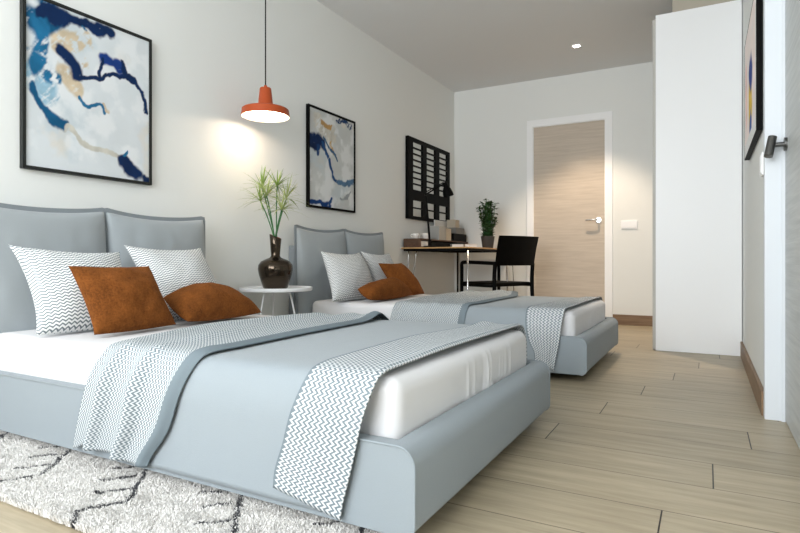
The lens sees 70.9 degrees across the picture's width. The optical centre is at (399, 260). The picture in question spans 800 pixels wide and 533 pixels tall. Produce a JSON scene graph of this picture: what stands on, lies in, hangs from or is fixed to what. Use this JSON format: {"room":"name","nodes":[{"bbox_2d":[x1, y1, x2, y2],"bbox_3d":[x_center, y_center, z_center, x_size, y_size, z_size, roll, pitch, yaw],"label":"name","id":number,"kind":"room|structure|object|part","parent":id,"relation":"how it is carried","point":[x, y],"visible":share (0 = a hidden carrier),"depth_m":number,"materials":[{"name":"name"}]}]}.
{"room":"bedroom","nodes":[
{"label":"bedroom","id":0,"kind":"room"},
{"bbox_2d":[0,0,453,315],"bbox_3d":[-1.252,-0.638,3.068,0.120,2.537,7.830,0,0,29],"label":"wall","id":1,"kind":"structure","parent":0,"point":[208,56],"depth_m":3.52,"materials":[{"name":"white paint"}]},
{"bbox_2d":[20,0,151,185],"bbox_3d":[-1.423,-0.755,2.601,0.024,0.742,0.618,0,0,29],"label":"framed painting","id":2,"kind":"object","parent":1,"relation":"attached to","point":[86,80],"visible":1,"depth_m":2.55,"materials":[{"name":"paper"}]},
{"bbox_2d":[306,103,355,212],"bbox_3d":[-0.514,-0.751,4.268,0.024,0.734,0.609,0,0,29],"label":"framed painting","id":3,"kind":"object","parent":1,"relation":"attached to","point":[330,137],"visible":1,"depth_m":4.24,"materials":[{"name":"paper"}]},
{"bbox_2d":[405,135,449,221],"bbox_3d":[0.300,-0.792,5.753,0.032,0.785,0.980,0,0,29],"label":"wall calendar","id":4,"kind":"object","parent":1,"relation":"attached to","point":[427,166],"visible":0.88,"depth_m":5.63,"materials":[{"name":"black paint"}]},
{"bbox_3d":[0.310,-0.789,5.766,0.002,0.738,0.832,0,0,29],"label":"glass","id":5,"kind":"part","parent":4,"relation":"part of","materials":[{"name":"glass"}]},
{"bbox_2d":[0,325,799,532],"bbox_3d":[0.648,0.690,2.033,4.508,0.120,7.890,0,0,29],"label":"floor","id":6,"kind":"structure","parent":0,"point":[647,440],"depth_m":1.76,"materials":[{"name":"brown wood"}]},
{"bbox_2d":[0,430,381,532],"bbox_3d":[-0.883,0.618,1.611,1.873,0.023,0.442,0,0,29],"label":"shaggy rug","id":7,"kind":"object","parent":6,"relation":"on","point":[84,492],"visible":0.67,"depth_m":1.44,"materials":[{"name":"white fabric"}]},
{"bbox_2d":[0,203,549,532],"bbox_3d":[-0.564,0.195,2.138,1.973,0.870,1.182,0,0,29],"label":"upholstered bed","id":8,"kind":"object","parent":6,"relation":"on","point":[395,485],"visible":0.42,"depth_m":1.78,"materials":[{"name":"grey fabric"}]},
{"bbox_2d":[0,207,105,332],"bbox_3d":[-1.460,0.138,2.293,0.150,0.726,0.564,0,0,29],"label":"cushion","id":9,"kind":"object","parent":8,"relation":"on","point":[53,229],"depth_m":2.21,"materials":[{"name":"grey fabric"}]},
{"bbox_2d":[106,212,204,266],"bbox_3d":[-1.194,0.138,2.794,0.138,0.726,0.564,0,0,29],"label":"cushion","id":10,"kind":"object","parent":8,"relation":"on","point":[122,228],"depth_m":2.70,"materials":[{"name":"grey fabric"}]},
{"bbox_2d":[0,314,525,439],"bbox_3d":[-0.506,0.395,2.119,1.735,0.260,1.058,0,0,29],"label":"mattress","id":11,"kind":"object","parent":8,"relation":"on","point":[407,397],"visible":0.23,"depth_m":1.75,"materials":[{"name":"white fabric"}]},
{"bbox_2d":[9,245,121,334],"bbox_3d":[-1.223,0.103,2.175,0.216,0.321,0.440,0,0,29],"label":"zigzag pillow","id":12,"kind":"object","parent":11,"relation":"on","point":[59,303],"visible":0.55,"depth_m":2.04,"materials":[{"name":"white fabric"}]},
{"bbox_2d":[68,266,175,334],"bbox_3d":[-1.027,0.138,2.103,0.186,0.241,0.340,0,0,29],"label":"cushion","id":13,"kind":"object","parent":11,"relation":"on","point":[117,299],"visible":1,"depth_m":2.03,"materials":[{"name":"brown leather"}]},
{"bbox_2d":[124,245,216,319],"bbox_3d":[-0.996,0.097,2.590,0.215,0.330,0.465,0,0,29],"label":"zigzag pillow","id":14,"kind":"object","parent":11,"relation":"on","point":[172,270],"visible":0.53,"depth_m":2.49,"materials":[{"name":"white fabric"}]},
{"bbox_2d":[164,282,261,321],"bbox_3d":[-0.834,0.177,2.490,0.212,0.160,0.445,0,0,29],"label":"cushion","id":15,"kind":"object","parent":11,"relation":"on","point":[210,301],"visible":0.99,"depth_m":2.38,"materials":[{"name":"brown leather"}]},
{"bbox_2d":[73,311,388,467],"bbox_3d":[-0.506,0.395,2.106,0.555,0.356,1.235,0,0,29],"label":"throw blanket","id":16,"kind":"object","parent":11,"relation":"on","point":[132,392],"visible":0.87,"depth_m":1.62,"materials":[{"name":"grey fabric"}]},
{"bbox_2d":[148,319,468,512],"bbox_3d":[-0.204,0.413,1.956,0.761,0.318,1.168,0,0,29],"label":"bedspread","id":17,"kind":"object","parent":11,"relation":"on","point":[227,428],"visible":0.54,"depth_m":1.45,"materials":[{"name":"grey fabric"}]},
{"bbox_2d":[273,321,526,520],"bbox_3d":[0.104,0.406,1.790,0.276,0.337,1.189,0,0,29],"label":"throw blanket","id":18,"kind":"object","parent":11,"relation":"on","point":[314,464],"visible":0.86,"depth_m":1.29,"materials":[{"name":"white fabric"}]},
{"bbox_3d":[-0.537,0.494,2.138,1.920,0.201,1.150,0,0,29],"label":"frame","id":19,"kind":"part","parent":8,"relation":"part of","materials":[{"name":"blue fabric"}]},
{"bbox_2d":[239,285,311,315],"bbox_3d":[-0.745,0.392,3.381,0.432,0.466,0.432,0,0,29],"label":"side table","id":20,"kind":"object","parent":6,"relation":"on","point":[289,289],"visible":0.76,"depth_m":3.29,"materials":[{"name":"white paint"}]},
{"bbox_3d":[-0.820,0.401,3.286,0.011,0.449,0.109,0,0,39],"label":"leg","id":21,"kind":"part","parent":20,"relation":"part of","materials":[{"name":"white paint"}]},
{"bbox_3d":[-0.789,0.401,3.493,0.011,0.449,0.109,0,0,-21],"label":"leg","id":22,"kind":"part","parent":20,"relation":"part of","materials":[{"name":"white paint"}]},
{"bbox_2d":[258,234,292,288],"bbox_3d":[-0.749,0.004,3.378,0.208,0.327,0.208,0,0,29],"label":"vase","id":23,"kind":"object","parent":20,"relation":"on","point":[275,272],"visible":0.99,"depth_m":3.31,"materials":[{"name":"brown ceramic"}]},
{"bbox_2d":[240,180,275,233],"bbox_3d":[-0.809,-0.276,3.326,0.267,0.440,0.292,0,0,29],"label":"stem","id":24,"kind":"object","parent":23,"relation":"in","point":[260,198],"visible":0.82,"depth_m":3.33,"materials":[{"name":"green plant"}]},
{"bbox_2d":[244,165,276,234],"bbox_3d":[-0.845,-0.321,3.393,0.259,0.530,0.239,0,0,-5],"label":"stem","id":25,"kind":"object","parent":23,"relation":"in","point":[263,175],"visible":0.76,"depth_m":3.39,"materials":[{"name":"green plant"}]},
{"bbox_2d":[243,176,288,235],"bbox_3d":[-0.773,-0.286,3.311,0.294,0.458,0.295,0,0,-13],"label":"stem","id":26,"kind":"object","parent":23,"relation":"in","point":[268,186],"visible":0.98,"depth_m":3.31,"materials":[{"name":"green plant"}]},
{"bbox_2d":[256,168,297,236],"bbox_3d":[-0.758,-0.306,3.361,0.302,0.498,0.306,0,0,29],"label":"stem","id":27,"kind":"object","parent":23,"relation":"in","point":[278,182],"visible":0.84,"depth_m":3.37,"materials":[{"name":"green plant"}]},
{"bbox_2d":[254,186,308,236],"bbox_3d":[-0.719,-0.251,3.330,0.307,0.388,0.299,0,0,29],"label":"stem","id":28,"kind":"object","parent":23,"relation":"in","point":[281,208],"visible":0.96,"depth_m":3.34,"materials":[{"name":"green plant"}]},
{"bbox_2d":[265,172,311,232],"bbox_3d":[-0.693,-0.296,3.400,0.338,0.480,0.286,0,0,3],"label":"stem","id":29,"kind":"object","parent":23,"relation":"in","point":[287,190],"visible":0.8,"depth_m":3.40,"materials":[{"name":"green plant"}]},
{"bbox_2d":[239,285,311,292],"bbox_3d":[-0.745,0.170,3.381,0.432,0.021,0.432,0,0,29],"label":"table top","id":30,"kind":"object","parent":20,"relation":"on","point":[290,289],"depth_m":3.23,"materials":[{"name":"white paint"}]},
{"bbox_3d":[-0.625,0.401,3.363,0.109,0.449,0.011,0,0,9],"label":"leg","id":31,"kind":"part","parent":20,"relation":"part of","materials":[{"name":"white paint"}]},
{"bbox_2d":[289,225,617,375],"bbox_3d":[0.354,0.195,3.824,1.973,0.870,1.182,0,0,29],"label":"upholstered bed","id":32,"kind":"object","parent":6,"relation":"on","point":[578,354],"visible":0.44,"depth_m":3.76,"materials":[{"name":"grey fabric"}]},
{"bbox_3d":[-0.481,0.263,4.300,0.049,0.735,1.080,0,0,29],"label":"headboard panel","id":33,"kind":"part","parent":32,"relation":"part of","materials":[{"name":"grey fabric"}]},
{"bbox_2d":[297,228,346,313],"bbox_3d":[-0.543,0.138,3.980,0.145,0.726,0.564,0,0,29],"label":"cushion","id":34,"kind":"object","parent":32,"relation":"on","point":[311,269],"depth_m":3.81,"materials":[{"name":"grey fabric"}]},
{"bbox_2d":[345,232,383,256],"bbox_3d":[-0.271,0.138,4.478,0.146,0.726,0.564,0,0,29],"label":"cushion","id":35,"kind":"object","parent":32,"relation":"on","point":[371,243],"depth_m":4.40,"materials":[{"name":"grey fabric"}]},
{"bbox_2d":[312,294,604,335],"bbox_3d":[0.411,0.395,3.805,1.732,0.260,1.058,0,0,29],"label":"mattress","id":36,"kind":"object","parent":32,"relation":"on","point":[577,319],"visible":0.2,"depth_m":3.53,"materials":[{"name":"white fabric"}]},
{"bbox_2d":[321,251,372,301],"bbox_3d":[-0.342,0.100,3.825,0.218,0.325,0.590,0,0,29],"label":"zigzag pillow","id":37,"kind":"object","parent":36,"relation":"on","point":[346,273],"visible":0.87,"depth_m":3.67,"materials":[{"name":"white fabric"}]},
{"bbox_2d":[361,251,393,281],"bbox_3d":[-0.119,0.095,4.279,0.166,0.331,0.460,0,0,29],"label":"zigzag pillow","id":38,"kind":"object","parent":36,"relation":"on","point":[372,260],"visible":0.38,"depth_m":4.14,"materials":[{"name":"white fabric"}]},
{"bbox_2d":[358,277,412,299],"bbox_3d":[-0.103,0.188,3.792,0.153,0.148,0.600,0,0,29],"label":"cushion","id":39,"kind":"object","parent":36,"relation":"on","point":[391,287],"visible":1,"depth_m":3.68,"materials":[{"name":"brown leather"}]},
{"bbox_2d":[378,263,423,295],"bbox_3d":[0.018,0.138,4.153,0.198,0.241,0.370,0,0,29],"label":"cushion","id":40,"kind":"object","parent":36,"relation":"on","point":[399,271],"visible":0.72,"depth_m":4.09,"materials":[{"name":"brown leather"}]},
{"bbox_2d":[390,290,517,323],"bbox_3d":[0.424,0.383,3.797,0.588,0.334,1.205,0,0,29],"label":"throw blanket","id":41,"kind":"object","parent":36,"relation":"on","point":[452,308],"visible":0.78,"depth_m":3.35,"materials":[{"name":"grey fabric"}]},
{"bbox_2d":[464,296,576,359],"bbox_3d":[0.715,0.413,3.642,0.761,0.318,1.168,0,0,29],"label":"bedspread","id":42,"kind":"object","parent":36,"relation":"on","point":[512,310],"visible":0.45,"depth_m":3.14,"materials":[{"name":"grey fabric"}]},
{"bbox_2d":[525,296,602,370],"bbox_3d":[1.084,0.407,3.438,0.201,0.330,1.202,0,0,35],"label":"throw blanket","id":43,"kind":"object","parent":36,"relation":"on","point":[543,322],"visible":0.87,"depth_m":2.96,"materials":[{"name":"grey fabric"}]},
{"bbox_3d":[0.381,0.494,3.824,1.920,0.201,1.150,0,0,29],"label":"frame","id":44,"kind":"part","parent":32,"relation":"part of","materials":[{"name":"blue fabric"}]},
{"bbox_2d":[401,247,507,291],"bbox_3d":[0.600,0.254,5.621,0.666,0.752,1.245,0,0,29],"label":"desk","id":45,"kind":"object","parent":6,"relation":"on","point":[457,250],"visible":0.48,"depth_m":5.19,"materials":[{"name":"brown wood"}]},
{"bbox_3d":[0.100,0.269,5.216,0.128,0.715,0.019,0,0,22],"label":"leg","id":46,"kind":"part","parent":45,"relation":"part of","materials":[{"name":"silver metal"}]},
{"bbox_2d":[404,238,467,246],"bbox_3d":[0.393,-0.164,5.742,0.175,0.084,1.180,0,0,29],"label":"desk organizer","id":47,"kind":"object","parent":45,"relation":"on","point":[411,242],"visible":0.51,"depth_m":5.24,"materials":[{"name":"brown wood"}]},
{"bbox_2d":[410,233,419,237],"bbox_3d":[0.149,-0.233,5.345,0.079,0.053,0.068,0,0,-39],"label":"cup","id":48,"kind":"object","parent":47,"relation":"on","point":[415,235],"visible":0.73,"depth_m":5.33,"materials":[{"name":"white ceramic"}]},
{"bbox_2d":[420,233,427,238],"bbox_3d":[0.248,-0.236,5.422,0.088,0.059,0.076,0,0,-39],"label":"cup","id":49,"kind":"object","parent":47,"relation":"on","point":[425,235],"visible":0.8,"depth_m":5.40,"materials":[{"name":"white ceramic"}]},
{"bbox_2d":[421,241,427,245],"bbox_3d":[0.170,-0.159,5.314,0.133,0.050,0.155,0,0,29],"label":"paper stack","id":50,"kind":"object","parent":47,"relation":"in","point":[423,243],"visible":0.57,"depth_m":5.29,"materials":[{"name":"white paper"}]},
{"bbox_2d":[430,226,445,239],"bbox_3d":[0.376,-0.277,5.694,0.120,0.140,0.160,0,0,29],"label":"magazine file","id":51,"kind":"object","parent":47,"relation":"on","point":[436,232],"visible":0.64,"depth_m":5.62,"materials":[{"name":"grey cardboard"}]},
{"bbox_2d":[434,220,446,227],"bbox_3d":[0.448,-0.314,5.980,0.012,0.215,0.390,0,0,29],"label":"carton","id":52,"kind":"object","parent":51,"relation":"on","point":[436,222],"visible":0.24,"depth_m":5.93,"materials":[{"name":"white cardboard"}]},
{"bbox_2d":[431,241,462,246],"bbox_3d":[0.443,-0.160,5.812,0.135,0.052,0.950,0,0,29],"label":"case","id":53,"kind":"object","parent":47,"relation":"in","point":[437,244],"visible":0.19,"depth_m":5.62,"materials":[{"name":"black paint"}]},
{"bbox_2d":[446,228,450,240],"bbox_3d":[0.451,-0.269,5.833,0.120,0.125,0.125,0,0,29],"label":"box file","id":54,"kind":"object","parent":47,"relation":"on","point":[448,231],"visible":0.44,"depth_m":5.80,"materials":[{"name":"beige cardboard"}]},
{"bbox_2d":[451,233,465,241],"bbox_3d":[0.592,-0.246,6.081,0.130,0.080,0.355,0,0,29],"label":"carton","id":55,"kind":"object","parent":47,"relation":"on","point":[454,237],"visible":0.59,"depth_m":6.01,"materials":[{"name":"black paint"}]},
{"bbox_2d":[449,227,463,233],"bbox_3d":[0.601,-0.320,6.102,0.115,0.066,0.230,0,0,29],"label":"carton","id":56,"kind":"object","parent":55,"relation":"on","point":[453,230],"visible":0.73,"depth_m":6.01,"materials":[{"name":"grey cardboard"}]},
{"bbox_2d":[447,220,458,227],"bbox_3d":[0.572,-0.395,6.054,0.100,0.084,0.110,0,0,29],"label":"carton","id":57,"kind":"object","parent":56,"relation":"on","point":[450,223],"visible":0.89,"depth_m":6.01,"materials":[{"name":"beige cardboard"}]},
{"bbox_2d":[424,182,453,246],"bbox_3d":[0.359,-0.430,5.265,0.290,0.615,0.128,0,0,4],"label":"desk lamp","id":58,"kind":"object","parent":45,"relation":"on","point":[447,192],"visible":0.94,"depth_m":5.26,"materials":[{"name":"black metal"}]},
{"bbox_3d":[0.261,-0.381,5.271,0.055,0.485,0.022,0,0,3],"label":"arm","id":59,"kind":"part","parent":58,"relation":"part of","materials":[{"name":"black paint"}]},
{"bbox_3d":[0.325,-0.676,5.271,0.172,0.120,0.028,0,0,0],"label":"arm","id":60,"kind":"part","parent":58,"relation":"part of","materials":[{"name":"black paint"}]},
{"bbox_3d":[0.453,-0.663,5.270,0.103,0.148,0.101,0,0,29],"label":"lamp shade","id":61,"kind":"part","parent":58,"relation":"part of","materials":[{"name":"black paint"}]},
{"bbox_3d":[0.604,-0.099,5.619,0.634,0.022,1.225,0,0,29],"label":"under frame","id":62,"kind":"part","parent":45,"relation":"part of","materials":[{"name":"black paint"}]},
{"bbox_2d":[450,244,462,246],"bbox_3d":[0.550,-0.141,5.429,0.115,0.036,0.160,0,0,0],"label":"book","id":63,"kind":"object","parent":45,"relation":"on","point":[451,245],"visible":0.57,"depth_m":5.35,"materials":[{"name":"grey paper"}]},
{"bbox_3d":[0.642,0.271,6.256,0.020,0.718,0.020,0,0,29],"label":"leg","id":64,"kind":"part","parent":45,"relation":"part of","materials":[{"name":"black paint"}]},
{"bbox_3d":[0.597,0.271,4.948,0.019,0.718,0.017,0,0,29],"label":"leg","id":65,"kind":"part","parent":45,"relation":"part of","materials":[{"name":"silver metal"}]},
{"bbox_2d":[463,244,476,246],"bbox_3d":[0.680,-0.141,5.438,0.120,0.036,0.160,0,0,0],"label":"book","id":66,"kind":"object","parent":45,"relation":"on","point":[464,245],"visible":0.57,"depth_m":5.36,"materials":[{"name":"beige paper"}]},
{"bbox_2d":[476,199,498,247],"bbox_3d":[0.882,-0.369,5.680,0.235,0.492,0.231,0,0,-37],"label":"potted plant","id":67,"kind":"object","parent":45,"relation":"on","point":[487,238],"visible":0.98,"depth_m":5.64,"materials":[{"name":"green plant"}]},
{"bbox_3d":[0.885,-0.183,5.668,0.140,0.122,0.140,0,0,29],"label":"pot","id":68,"kind":"part","parent":67,"relation":"part of","materials":[{"name":"grey"}]},
{"bbox_3d":[1.142,0.271,5.983,0.020,0.718,0.020,0,0,29],"label":"leg","id":69,"kind":"part","parent":45,"relation":"part of","materials":[{"name":"silver metal"}]},
{"bbox_2d":[460,235,538,295],"bbox_3d":[0.939,0.207,5.256,0.550,0.853,0.557,0,0,-36],"label":"armchair","id":70,"kind":"object","parent":6,"relation":"on","point":[511,250],"visible":0.84,"depth_m":5.07,"materials":[{"name":"black wood"}]},
{"bbox_3d":[0.584,0.343,5.316,0.031,0.575,0.033,0,0,-36],"label":"leg","id":71,"kind":"part","parent":70,"relation":"part of","materials":[{"name":"black wood"}]},
{"bbox_3d":[0.709,0.225,5.147,0.032,0.030,0.420,0,0,-36],"label":"rail","id":72,"kind":"part","parent":70,"relation":"part of","materials":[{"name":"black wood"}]},
{"bbox_3d":[0.707,0.037,5.149,0.031,0.077,0.450,0,0,-36],"label":"armrest","id":73,"kind":"part","parent":70,"relation":"part of","materials":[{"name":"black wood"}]},
{"bbox_3d":[0.848,0.328,4.953,0.038,0.610,0.089,0,0,-28],"label":"leg","id":74,"kind":"part","parent":70,"relation":"part of","materials":[{"name":"black wood"}]},
{"bbox_3d":[0.901,0.216,5.307,0.490,0.037,0.430,0,0,-36],"label":"seat","id":75,"kind":"part","parent":70,"relation":"part of","materials":[{"name":"black wood"}]},
{"bbox_3d":[0.987,0.343,5.613,0.031,0.575,0.033,0,0,-36],"label":"leg","id":76,"kind":"part","parent":70,"relation":"part of","materials":[{"name":"black wood"}]},
{"bbox_3d":[1.072,-0.087,5.076,0.507,0.265,0.109,0,0,-36],"label":"backrest","id":77,"kind":"part","parent":70,"relation":"part of","materials":[{"name":"black wood"}]},
{"bbox_3d":[1.255,0.328,5.253,0.038,0.610,0.089,0,0,-45],"label":"leg","id":78,"kind":"part","parent":70,"relation":"part of","materials":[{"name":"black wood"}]},
{"bbox_2d":[653,0,741,355],"bbox_3d":[2.246,-0.542,4.277,0.565,2.345,1.040,0,0,29],"label":"wardrobe","id":79,"kind":"object","parent":6,"relation":"on","point":[697,52],"visible":1,"depth_m":3.81,"materials":[{"name":"white paint"}]},
{"bbox_3d":[1.911,-0.535,4.181,0.021,2.323,0.504,0,0,29],"label":"door","id":80,"kind":"part","parent":79,"relation":"part of","materials":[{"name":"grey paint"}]},
{"bbox_2d":[672,0,734,11],"bbox_3d":[2.150,-1.804,3.982,0.431,0.202,0.370,0,0,29],"label":"storage box","id":81,"kind":"object","parent":79,"relation":"on","point":[677,5],"visible":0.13,"depth_m":3.85,"materials":[{"name":"beige"}]},
{"bbox_2d":[317,0,671,91],"bbox_3d":[0.648,-1.967,2.033,4.508,0.120,7.890,0,0,29],"label":"ceiling","id":82,"kind":"structure","parent":0,"point":[463,45],"depth_m":4.72,"materials":[{"name":"white paint"}]},
{"bbox_2d":[241,0,289,122],"bbox_3d":[-0.799,-1.381,3.340,0.285,1.053,0.285,0,0,29],"label":"pendant lamp","id":83,"kind":"object","parent":82,"relation":"hanging from","point":[265,111],"visible":1,"depth_m":3.32,"materials":[{"name":"orange metal"}]},
{"bbox_2d":[245,111,284,117],"bbox_3d":[-0.799,-0.879,3.340,0.256,0.010,0.256,0,0,29],"label":"diffuser","id":84,"kind":"object","parent":83,"relation":"attached to","point":[248,114],"depth_m":3.37,"materials":[{"name":"white glass"}]},
{"bbox_3d":[-0.799,-0.948,3.340,0.285,0.188,0.285,0,0,29],"label":"lamp shade","id":85,"kind":"part","parent":83,"relation":"part of","materials":[{"name":"orange metal"}]},
{"bbox_3d":[-0.799,-1.464,3.340,0.007,0.847,0.007,0,0,6],"label":"cord","id":86,"kind":"part","parent":83,"relation":"part of","materials":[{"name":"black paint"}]},
{"bbox_2d":[571,44,581,47],"bbox_3d":[1.566,-1.905,4.989,0.096,0.005,0.096,0,0,29],"label":"recessed light","id":87,"kind":"object","parent":82,"relation":"in","point":[573,45],"visible":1,"depth_m":4.98,"materials":[{"name":"white"}]},
{"bbox_2d":[454,62,652,315],"bbox_3d":[2.493,-0.638,5.418,4.208,2.537,0.120,0,0,29],"label":"wall","id":88,"kind":"structure","parent":0,"point":[490,123],"depth_m":5.87,"materials":[{"name":"white paint"}]},
{"bbox_2d":[527,111,612,316],"bbox_3d":[1.726,-0.424,5.763,0.858,2.109,0.112,0,0,29],"label":"door","id":89,"kind":"structure","parent":88,"relation":"in","point":[570,158],"depth_m":5.76,"materials":[{"name":"brown wood"}]},
{"bbox_3d":[1.936,-0.382,5.627,0.142,0.101,0.074,0,0,29],"label":"handle","id":90,"kind":"part","parent":89,"relation":"part of","materials":[{"name":"silver metal"}]},
{"bbox_2d":[621,220,636,228],"bbox_3d":[2.235,-0.351,5.483,0.150,0.082,0.012,0,0,29],"label":"light switch","id":91,"kind":"object","parent":88,"relation":"attached to","point":[628,224],"visible":1,"depth_m":5.48,"materials":[{"name":"white paint"}]},
{"bbox_2d":[613,314,652,325],"bbox_3d":[1.800,0.580,5.719,2.704,0.100,0.014,0,0,29],"label":"baseboard","id":92,"kind":"structure","parent":88,"relation":"attached to","point":[636,320],"depth_m":5.45,"materials":[{"name":"brown wood"}]},
{"bbox_2d":[742,0,763,387],"bbox_3d":[1.885,-0.638,1.359,1.590,2.537,7.590,0,0,29],"label":"wall","id":93,"kind":"structure","parent":0,"point":[752,183],"depth_m":2.91,"materials":[{"name":"white paint"}]},
{"bbox_2d":[740,341,763,415],"bbox_3d":[2.236,0.580,3.679,0.014,0.100,3.180,0,0,29],"label":"baseboard","id":94,"kind":"structure","parent":93,"relation":"attached to","point":[756,385],"depth_m":2.67,"materials":[{"name":"brown wood"}]},
{"bbox_2d":[744,0,762,159],"bbox_3d":[1.708,-0.860,2.725,0.024,0.620,0.820,0,0,29],"label":"framed print","id":95,"kind":"object","parent":93,"relation":"attached to","point":[753,50],"visible":1,"depth_m":2.51,"materials":[{"name":"black paint"}]},
{"bbox_2d":[759,152,763,176],"bbox_3d":[1.519,-0.403,2.361,0.012,0.095,0.085,0,0,29],"label":"light switch","id":96,"kind":"object","parent":93,"relation":"attached to","point":[761,158],"visible":0.98,"depth_m":2.33,"materials":[{"name":"white paint"}]},
{"bbox_2d":[764,0,799,448],"bbox_3d":[1.248,-0.430,1.749,0.127,2.120,1.155,0,0,29],"label":"door","id":97,"kind":"structure","parent":93,"relation":"in","point":[781,17],"depth_m":2.20,"materials":[{"name":"grey wood"}]},
{"bbox_3d":[1.252,-0.430,1.747,0.118,2.120,1.155,0,0,29],"label":"casing","id":98,"kind":"part","parent":97,"relation":"part of","materials":[{"name":"white wood"}]},
{"bbox_3d":[1.450,-0.441,2.171,0.079,0.089,0.061,0,0,29],"label":"handle","id":99,"kind":"part","parent":97,"relation":"part of","materials":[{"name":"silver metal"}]}
]}

